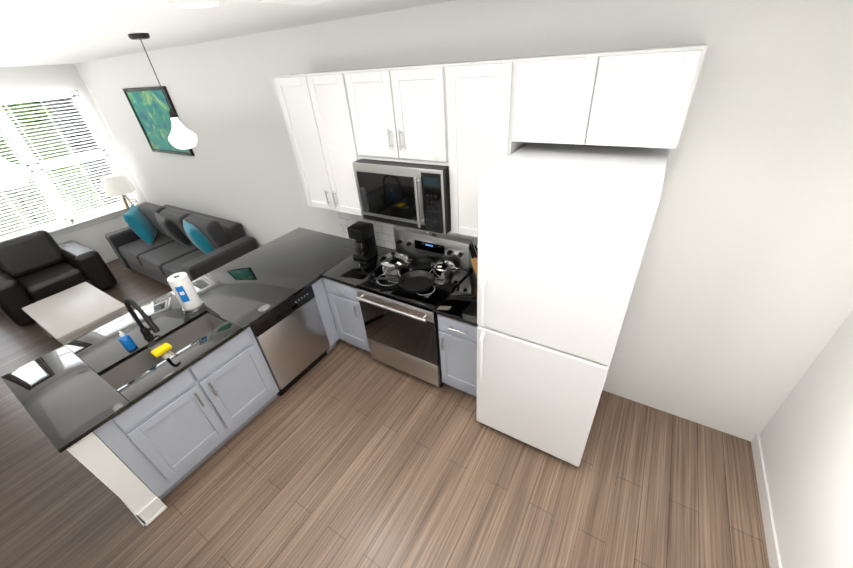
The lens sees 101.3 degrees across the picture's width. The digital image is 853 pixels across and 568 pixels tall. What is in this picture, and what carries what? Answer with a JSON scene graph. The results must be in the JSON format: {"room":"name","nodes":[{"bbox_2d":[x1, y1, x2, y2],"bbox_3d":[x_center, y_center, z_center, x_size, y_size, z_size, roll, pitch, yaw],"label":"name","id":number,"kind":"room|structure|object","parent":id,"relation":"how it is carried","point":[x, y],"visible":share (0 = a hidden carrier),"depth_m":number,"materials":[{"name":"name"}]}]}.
{"room":"living room and kitchen","nodes":[
{"label":"living room and kitchen","id":0,"kind":"room"},
{"bbox_2d":[0,64,146,257],"bbox_3d":[-5.907,-1.073,4.462,0.160,2.740,3.675,15,38,28],"label":"wall","id":1,"kind":"structure","parent":0,"point":[27,80],"depth_m":5.11,"materials":[{"name":"white paint"}]},
{"bbox_2d":[0,91,142,239],"bbox_3d":[-5.474,-1.599,4.922,0.175,1.790,1.890,15,38,28],"label":"window","id":2,"kind":"structure","parent":1,"relation":"in","point":[62,230],"depth_m":5.18,"materials":[{"name":"plastic"}]},
{"bbox_2d":[0,91,137,241],"bbox_3d":[-5.463,-1.637,4.887,0.060,1.680,1.806,15,38,28],"label":"window blinds","id":3,"kind":"object","parent":2,"relation":"attached to","point":[18,98],"visible":0.85,"depth_m":5.03,"materials":[{"name":"white plastic"}]},
{"bbox_2d":[102,253,117,262],"bbox_3d":[-5.362,-0.311,5.639,0.014,0.100,2.210,15,38,28],"label":"baseboard","id":4,"kind":"structure","parent":1,"relation":"attached to","point":[111,257],"depth_m":5.80,"materials":[{"name":"white wood"}]},
{"bbox_2d":[66,432,166,526],"bbox_3d":[-2.233,1.113,2.338,0.870,0.882,0.144,15,38,28],"label":"wall","id":5,"kind":"structure","parent":0,"point":[100,459],"depth_m":2.10,"materials":[{"name":"white paint"}]},
{"bbox_2d":[1,227,354,452],"bbox_3d":[-1.699,0.112,2.954,1.057,0.030,2.555,15,38,28],"label":"countertop","id":6,"kind":"structure","parent":5,"relation":"on","point":[67,396],"depth_m":2.54,"materials":[{"name":"black stone"}]},
{"bbox_2d":[118,331,135,350],"bbox_3d":[-2.079,0.383,2.417,0.074,0.162,0.064,15,38,28],"label":"soap bottle","id":7,"kind":"object","parent":6,"relation":"on","point":[127,342],"visible":1,"depth_m":2.41,"materials":[{"name":"blue plastic"}]},
{"bbox_2d":[124,298,159,339],"bbox_3d":[-1.906,0.248,2.398,0.348,0.382,0.111,15,38,28],"label":"faucet","id":8,"kind":"object","parent":6,"relation":"on","point":[146,332],"visible":1,"depth_m":2.35,"materials":[{"name":"black metal"}]},
{"bbox_2d":[101,313,224,389],"bbox_3d":[-1.816,0.540,2.534,0.306,0.204,0.756,15,38,28],"label":"sink","id":9,"kind":"object","parent":6,"relation":"in","point":[128,370],"visible":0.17,"depth_m":2.52,"materials":[{"name":"silver metal"}]},
{"bbox_2d":[151,342,171,356],"bbox_3d":[-1.850,0.460,2.444,0.070,0.030,0.110,15,38,28],"label":"sponge","id":10,"kind":"object","parent":9,"relation":"on","point":[161,349],"visible":1,"depth_m":2.43,"materials":[{"name":"yellow plastic"}]},
{"bbox_2d":[167,272,203,311],"bbox_3d":[-1.905,0.055,2.757,0.150,0.310,0.150,15,38,28],"label":"paper towel","id":11,"kind":"object","parent":6,"relation":"on","point":[184,290],"visible":1,"depth_m":2.72,"materials":[{"name":"white paper"}]},
{"bbox_2d":[0,0,454,66],"bbox_3d":[-2.384,-1.248,1.680,8.690,0.080,3.995,15,38,28],"label":"ceiling","id":12,"kind":"structure","parent":0,"point":[42,32],"depth_m":2.04,"materials":[{"name":"white paint"}]},
{"bbox_2d":[0,156,28,189],"bbox_3d":[-2.445,-0.866,1.855,0.192,0.734,0.192,15,38,28],"label":"pendant light","id":13,"kind":"object","parent":12,"relation":"hanging from","point":[13,176],"visible":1,"depth_m":1.99,"materials":[{"name":"white glass"}]},
{"bbox_2d":[128,33,196,148],"bbox_3d":[-1.901,-1.365,2.541,0.192,0.734,0.192,15,38,28],"label":"pendant light","id":14,"kind":"object","parent":12,"relation":"hanging from","point":[181,136],"visible":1,"depth_m":2.62,"materials":[{"name":"white glass"}]},
{"bbox_2d":[168,0,224,7],"bbox_3d":[-0.865,-1.058,1.294,0.208,0.034,0.224,15,38,28],"label":"recessed light","id":15,"kind":"object","parent":12,"relation":"in","point":[193,3],"depth_m":1.46,"materials":[{"name":"white plastic"}]},
{"bbox_2d":[259,0,334,5],"bbox_3d":[-0.540,-1.172,1.424,0.166,0.034,0.289,15,38,28],"label":"recessed light","id":16,"kind":"object","parent":12,"relation":"in","point":[298,2],"depth_m":1.57,"materials":[{"name":"white plastic"}]},
{"bbox_2d":[0,258,769,567],"bbox_3d":[-2.177,1.103,3.224,8.690,0.080,3.995,15,38,28],"label":"floor","id":17,"kind":"structure","parent":0,"point":[342,454],"depth_m":2.40,"materials":[{"name":"brown wood"}]},
{"bbox_2d":[0,230,116,325],"bbox_3d":[-5.128,-0.188,4.663,0.890,0.870,1.100,15,38,28],"label":"armchair","id":18,"kind":"object","parent":17,"relation":"on","point":[37,265],"visible":0.85,"depth_m":4.58,"materials":[{"name":"leather"}]},
{"bbox_2d":[22,282,128,344],"bbox_3d":[-3.923,0.431,4.015,1.130,0.430,0.610,15,38,28],"label":"coffee table","id":19,"kind":"object","parent":17,"relation":"on","point":[67,316],"visible":0.79,"depth_m":3.83,"materials":[{"name":"white wood"}]},
{"bbox_2d":[100,173,135,210],"bbox_3d":[-4.772,-1.124,5.713,0.393,1.292,0.380,15,38,28],"label":"floor lamp","id":20,"kind":"object","parent":17,"relation":"on","point":[117,184],"visible":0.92,"depth_m":5.35,"materials":[{"name":"white fabric"}]},
{"bbox_2d":[105,202,258,286],"bbox_3d":[-3.516,-0.556,5.000,2.400,0.937,0.915,15,38,28],"label":"sofa","id":21,"kind":"object","parent":17,"relation":"on","point":[161,244],"visible":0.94,"depth_m":4.78,"materials":[{"name":"grey fabric"}]},
{"bbox_2d":[93,327,278,499],"bbox_3d":[-1.827,0.852,2.680,0.620,0.880,1.012,15,38,28],"label":"base cabinet","id":22,"kind":"object","parent":17,"relation":"on","point":[164,440],"depth_m":2.44,"materials":[{"name":"grey wood"}]},
{"bbox_2d":[250,285,329,395],"bbox_3d":[-1.389,0.450,3.236,0.612,0.879,0.610,15,38,28],"label":"dishwasher","id":23,"kind":"object","parent":17,"relation":"on","point":[290,336],"visible":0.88,"depth_m":3.03,"materials":[{"name":"silver metal"}]},
{"bbox_2d":[312,278,338,352],"bbox_3d":[-1.371,0.414,3.286,0.620,0.880,0.775,15,38,28],"label":"base cabinet","id":24,"kind":"object","parent":17,"relation":"on","point":[318,287],"depth_m":3.34,"materials":[{"name":"grey wood"}]},
{"bbox_2d":[322,278,370,352],"bbox_3d":[-0.554,0.195,3.510,0.405,0.880,0.640,15,38,28],"label":"base cabinet","id":25,"kind":"object","parent":17,"relation":"on","point":[345,309],"depth_m":3.26,"materials":[{"name":"grey wood"}]},
{"bbox_2d":[321,245,396,287],"bbox_3d":[-0.583,-0.179,3.247,0.378,0.030,0.695,15,38,28],"label":"countertop","id":26,"kind":"structure","parent":25,"relation":"on","point":[351,271],"depth_m":3.16,"materials":[{"name":"black stone"}]},
{"bbox_2d":[347,221,377,260],"bbox_3d":[-0.605,-0.397,3.267,0.180,0.315,0.207,15,38,28],"label":"coffee maker","id":27,"kind":"object","parent":26,"relation":"on","point":[361,234],"visible":1,"depth_m":3.22,"materials":[{"name":"black plastic"}]},
{"bbox_2d":[355,226,472,387],"bbox_3d":[-0.090,0.227,3.123,0.758,1.185,0.733,15,38,28],"label":"stove","id":28,"kind":"object","parent":17,"relation":"on","point":[401,327],"visible":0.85,"depth_m":2.93,"materials":[{"name":"silver metal"}]},
{"bbox_2d":[374,252,457,292],"bbox_3d":[-0.137,-0.133,2.925,0.707,0.157,0.522,15,38,28],"label":"cookware","id":29,"kind":"object","parent":28,"relation":"on","point":[420,278],"visible":1,"depth_m":2.93,"materials":[{"name":"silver metal"}]},
{"bbox_2d":[437,314,476,396],"bbox_3d":[0.431,0.467,2.964,0.388,0.880,0.640,15,38,28],"label":"base cabinet","id":30,"kind":"object","parent":17,"relation":"on","point":[458,347],"depth_m":2.71,"materials":[{"name":"grey wood"}]},
{"bbox_2d":[435,268,477,325],"bbox_3d":[0.401,0.084,2.716,0.386,0.030,0.668,15,38,28],"label":"countertop","id":31,"kind":"structure","parent":30,"relation":"on","point":[461,304],"depth_m":2.62,"materials":[{"name":"black stone"}]},
{"bbox_2d":[469,244,477,276],"bbox_3d":[0.423,-0.172,2.805,0.174,0.296,0.080,15,38,28],"label":"knife block","id":32,"kind":"object","parent":31,"relation":"on","point":[474,258],"visible":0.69,"depth_m":2.77,"materials":[{"name":"brown wood"}]},
{"bbox_2d":[476,142,668,466],"bbox_3d":[0.837,0.208,2.311,0.765,1.970,0.841,15,38,28],"label":"refrigerator","id":33,"kind":"object","parent":17,"relation":"on","point":[564,230],"visible":0.96,"depth_m":1.81,"materials":[{"name":"white metal"}]},
{"bbox_2d":[75,0,852,440],"bbox_3d":[-1.281,-1.031,3.778,8.690,2.740,0.160,15,38,28],"label":"wall","id":34,"kind":"structure","parent":0,"point":[739,308],"depth_m":2.10,"materials":[{"name":"white paint"}]},
{"bbox_2d":[123,86,194,155],"bbox_3d":[-3.458,-2.089,4.512,1.060,0.780,0.033,15,38,28],"label":"painting","id":35,"kind":"object","parent":34,"relation":"attached to","point":[150,107],"visible":0.96,"depth_m":4.51,"materials":[{"name":"fabric"}]},
{"bbox_2d":[274,70,365,215],"bbox_3d":[-0.717,-1.149,2.901,0.801,1.045,0.342,15,38,28],"label":"upper cabinet","id":36,"kind":"object","parent":34,"relation":"attached to","point":[320,112],"depth_m":2.72,"materials":[{"name":"white wood"}]},
{"bbox_2d":[350,214,356,223],"bbox_3d":[-0.733,-0.639,3.510,0.075,0.120,0.009,15,38,28],"label":"electrical outlet plate","id":37,"kind":"object","parent":34,"relation":"attached to","point":[353,219],"visible":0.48,"depth_m":3.48,"materials":[{"name":"white plastic"}]},
{"bbox_2d":[350,63,449,171],"bbox_3d":[-0.122,-1.178,2.432,0.770,0.570,0.342,15,38,28],"label":"upper cabinet","id":38,"kind":"object","parent":34,"relation":"attached to","point":[402,109],"depth_m":2.28,"materials":[{"name":"white wood"}]},
{"bbox_2d":[352,159,450,234],"bbox_3d":[-0.118,-0.714,2.671,0.766,0.457,0.469,15,38,28],"label":"microwave","id":39,"kind":"object","parent":38,"relation":"attached to","point":[415,196],"visible":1,"depth_m":2.50,"materials":[{"name":"silver metal"}]},
{"bbox_2d":[337,211,477,267],"bbox_3d":[-0.098,-0.471,3.168,1.920,0.470,0.008,15,38,28],"label":"backsplash","id":40,"kind":"structure","parent":34,"relation":"attached to","point":[384,235],"depth_m":3.41,"materials":[{"name":"tile"}]},
{"bbox_2d":[446,57,519,237],"bbox_3d":[0.371,-0.849,2.299,0.481,1.045,0.342,15,38,28],"label":"upper cabinet","id":41,"kind":"object","parent":34,"relation":"attached to","point":[469,123],"depth_m":2.06,"materials":[{"name":"white wood"}]},
{"bbox_2d":[510,53,581,147],"bbox_3d":[0.748,-1.007,1.900,0.462,0.400,0.342,15,38,28],"label":"upper cabinet","id":42,"kind":"object","parent":34,"relation":"attached to","point":[545,86],"depth_m":1.81,"materials":[{"name":"white wood"}]},
{"bbox_2d":[570,44,706,148],"bbox_3d":[1.036,-0.928,1.741,0.462,0.400,0.342,15,38,28],"label":"upper cabinet","id":43,"kind":"object","parent":34,"relation":"attached to","point":[641,97],"depth_m":1.61,"materials":[{"name":"white wood"}]},
{"bbox_2d":[759,310,852,567],"bbox_3d":[1.346,0.928,0.443,0.160,2.740,3.675,15,38,28],"label":"wall","id":44,"kind":"structure","parent":0,"point":[806,436],"depth_m":1.82,"materials":[{"name":"white paint"}]},
{"bbox_2d":[751,434,781,567],"bbox_3d":[1.377,2.001,1.217,0.014,0.100,3.645,15,38,28],"label":"baseboard","id":45,"kind":"structure","parent":44,"relation":"attached to","point":[774,558],"depth_m":2.11,"materials":[{"name":"white wood"}]},
{"label":"outside","id":46,"kind":"structure","parent":0,"visible":0},
{"bbox_2d":[0,98,126,226],"bbox_3d":[-6.483,-1.595,5.024,1.586,3.320,4.375,15,38,28],"label":"balcony","id":47,"kind":"object","parent":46,"point":[61,110],"depth_m":5.77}
]}

